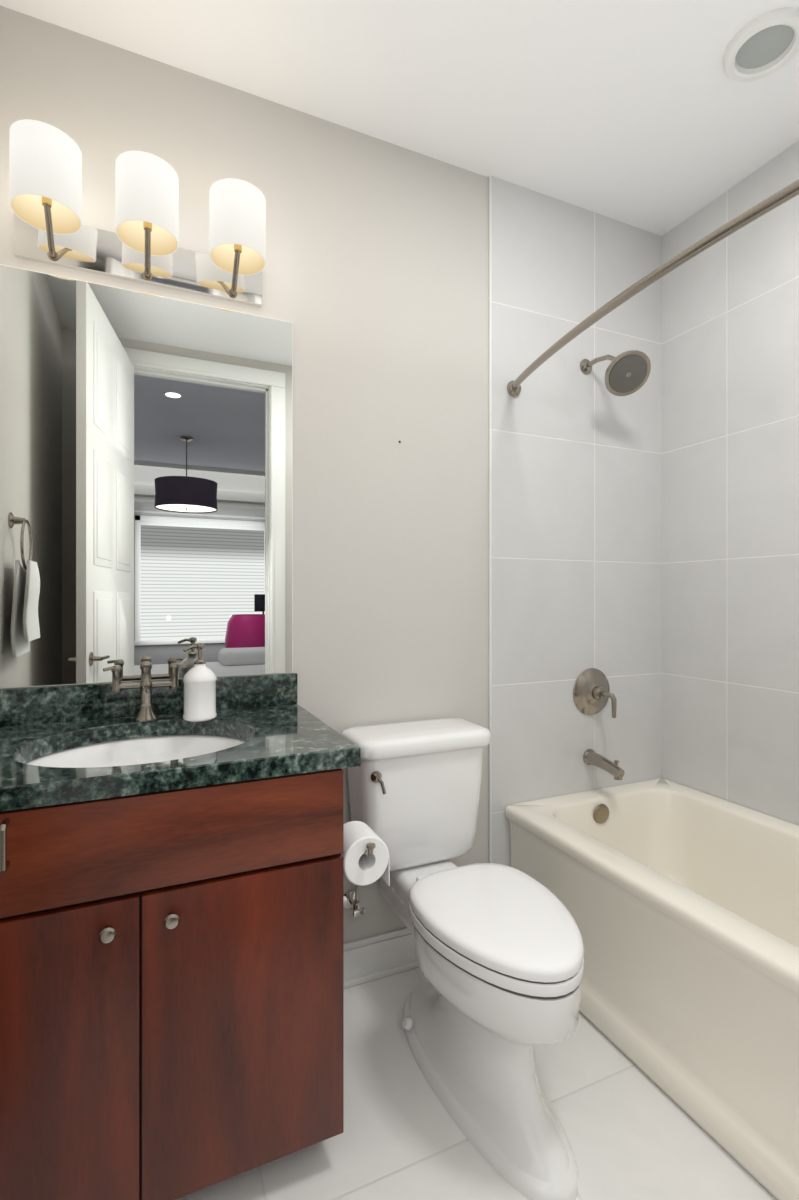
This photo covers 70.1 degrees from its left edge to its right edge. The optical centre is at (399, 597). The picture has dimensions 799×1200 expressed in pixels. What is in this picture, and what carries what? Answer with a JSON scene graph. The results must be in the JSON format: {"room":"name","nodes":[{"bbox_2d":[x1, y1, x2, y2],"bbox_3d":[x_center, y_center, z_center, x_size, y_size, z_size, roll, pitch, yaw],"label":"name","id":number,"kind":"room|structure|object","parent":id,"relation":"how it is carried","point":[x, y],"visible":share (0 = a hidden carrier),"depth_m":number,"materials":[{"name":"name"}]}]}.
{"room":"bathroom","nodes":[
{"label":"bathroom","id":0,"kind":"room"},
{"bbox_2d":[0,5,487,943],"bbox_3d":[-0.025,-0.140,2.000,2.660,2.820,0.100,0,0,-24],"label":"wall","id":1,"kind":"structure","parent":0,"point":[374,281],"depth_m":1.89,"materials":[{"name":"paint"}]},
{"bbox_2d":[10,119,265,307],"bbox_3d":[-0.680,-1.016,1.542,0.640,0.235,0.202,0,0,-24],"label":"sconce","id":2,"kind":"object","parent":1,"relation":"attached to","point":[141,245],"visible":1,"depth_m":1.54,"materials":[{"name":"white glass"}]},
{"bbox_2d":[0,264,292,688],"bbox_3d":[-0.732,-0.317,1.626,0.862,1.106,0.006,0,0,-24],"label":"mirror","id":3,"kind":"object","parent":1,"relation":"attached to","point":[146,476],"visible":0.89,"depth_m":1.62,"materials":[{"name":"mirror"}]},
{"bbox_2d":[344,885,364,916],"bbox_3d":[-0.143,0.943,1.840,0.060,0.159,0.094,0,0,-24],"label":"supply valve","id":4,"kind":"object","parent":1,"relation":"attached to","point":[351,900],"visible":0.88,"depth_m":1.82,"materials":[{"name":"silver metal"}]},
{"bbox_2d":[344,928,419,988],"bbox_3d":[-0.021,1.202,1.933,0.772,0.135,0.024,0,0,-24],"label":"baseboard","id":5,"kind":"structure","parent":1,"relation":"attached to","point":[368,959],"depth_m":1.89,"materials":[{"name":"paint"}]},
{"bbox_2d":[488,176,490,862],"bbox_3d":[0.332,-0.140,2.096,0.006,2.820,0.013,0,0,-24],"label":"trim","id":6,"kind":"structure","parent":1,"relation":"attached to","point":[489,514],"depth_m":2.09,"materials":[{"name":"tile"}]},
{"bbox_2d":[491,176,661,866],"bbox_3d":[0.728,-0.140,2.273,0.862,2.820,0.012,0,0,-24],"label":"tile","id":7,"kind":"structure","parent":1,"relation":"attached to","point":[576,521],"depth_m":2.24,"materials":[{"name":"white tile"}]},
{"bbox_2d":[573,668,616,717],"bbox_3d":[0.792,0.375,2.231,0.188,0.188,0.118,0,0,-24],"label":"shower valve","id":8,"kind":"object","parent":7,"relation":"attached to","point":[592,694],"visible":1,"depth_m":2.25,"materials":[{"name":"silver metal"}]},
{"bbox_2d":[583,749,624,779],"bbox_3d":[0.793,0.643,2.203,0.064,0.080,0.171,0,0,-24],"label":"tub spout","id":9,"kind":"object","parent":7,"relation":"attached to","point":[594,758],"visible":1,"depth_m":2.19,"materials":[{"name":"silver metal"}]},
{"bbox_2d":[580,350,650,395],"bbox_3d":[0.816,-0.858,2.167,0.165,0.187,0.257,0,0,-24],"label":"shower head","id":10,"kind":"object","parent":7,"relation":"attached to","point":[627,373],"visible":1,"depth_m":2.11},
{"bbox_2d":[507,179,798,396],"bbox_3d":[0.729,-0.782,1.316,0.172,0.060,1.748,0,0,-24],"label":"shower rod","id":11,"kind":"object","parent":7,"relation":"attached to","point":[767,205],"visible":1,"depth_m":1.34,"materials":[{"name":"silver metal"}]},
{"bbox_2d":[0,0,798,235],"bbox_3d":[0.407,-1.575,1.031,2.660,0.050,2.220,0,0,-24],"label":"ceiling","id":12,"kind":"structure","parent":0,"point":[651,116],"depth_m":1.70,"materials":[{"name":"paint"}]},
{"bbox_2d":[724,7,798,81],"bbox_3d":[1.020,-1.538,1.595,0.198,0.023,0.198,0,0,-24],"label":"recessed light","id":13,"kind":"object","parent":12,"relation":"in","point":[763,45],"visible":1,"depth_m":1.59,"materials":[{"name":"paint"}]},
{"bbox_2d":[176,967,776,1199],"bbox_3d":[0.407,1.295,1.031,2.660,0.050,2.220,0,0,-24],"label":"floor","id":14,"kind":"structure","parent":0,"point":[633,1131],"depth_m":1.34,"materials":[{"name":"tile"}]},
{"bbox_2d":[0,661,360,1199],"bbox_3d":[-0.601,0.721,1.348,0.873,1.099,0.619,0,0,-24],"label":"bathroom vanity","id":15,"kind":"object","parent":14,"relation":"on","point":[171,953],"visible":1,"depth_m":1.14,"materials":[{"name":"brown wood"}]},
{"bbox_2d":[183,643,216,721],"bbox_3d":[-0.548,0.227,1.564,0.088,0.207,0.088,0,0,-24],"label":"soap dispenser","id":16,"kind":"object","parent":15,"relation":"on","point":[199,679],"visible":1,"depth_m":1.53,"materials":[{"name":"ceramic"}]},
{"bbox_2d":[341,821,389,885],"bbox_3d":[-0.102,0.609,1.361,0.117,0.123,0.194,0,0,-24],"label":"toilet paper","id":17,"kind":"object","parent":15,"relation":"attached to","point":[365,855],"visible":0.73,"depth_m":1.31,"materials":[{"name":"white paper"}]},
{"bbox_2d":[341,718,583,1199],"bbox_3d":[0.175,0.844,1.565,0.456,0.853,0.833,0,0,-24],"label":"toilet","id":18,"kind":"object","parent":14,"relation":"on","point":[499,951],"visible":0.96,"depth_m":1.40,"materials":[{"name":"ceramic"}]},
{"bbox_2d":[505,778,798,1199],"bbox_3d":[1.104,1.020,1.482,0.815,0.500,1.736,0,0,-24],"label":"bathtub","id":19,"kind":"object","parent":14,"relation":"on","point":[680,902],"visible":0.9,"depth_m":1.56,"materials":[{"name":"ceramic"}]},
{"bbox_2d":[662,141,798,825],"bbox_3d":[1.576,-0.140,1.552,0.100,2.820,2.220,0,0,-24],"label":"wall","id":20,"kind":"structure","parent":0,"point":[730,518],"depth_m":2.14,"materials":[{"name":"tile"}]}
]}

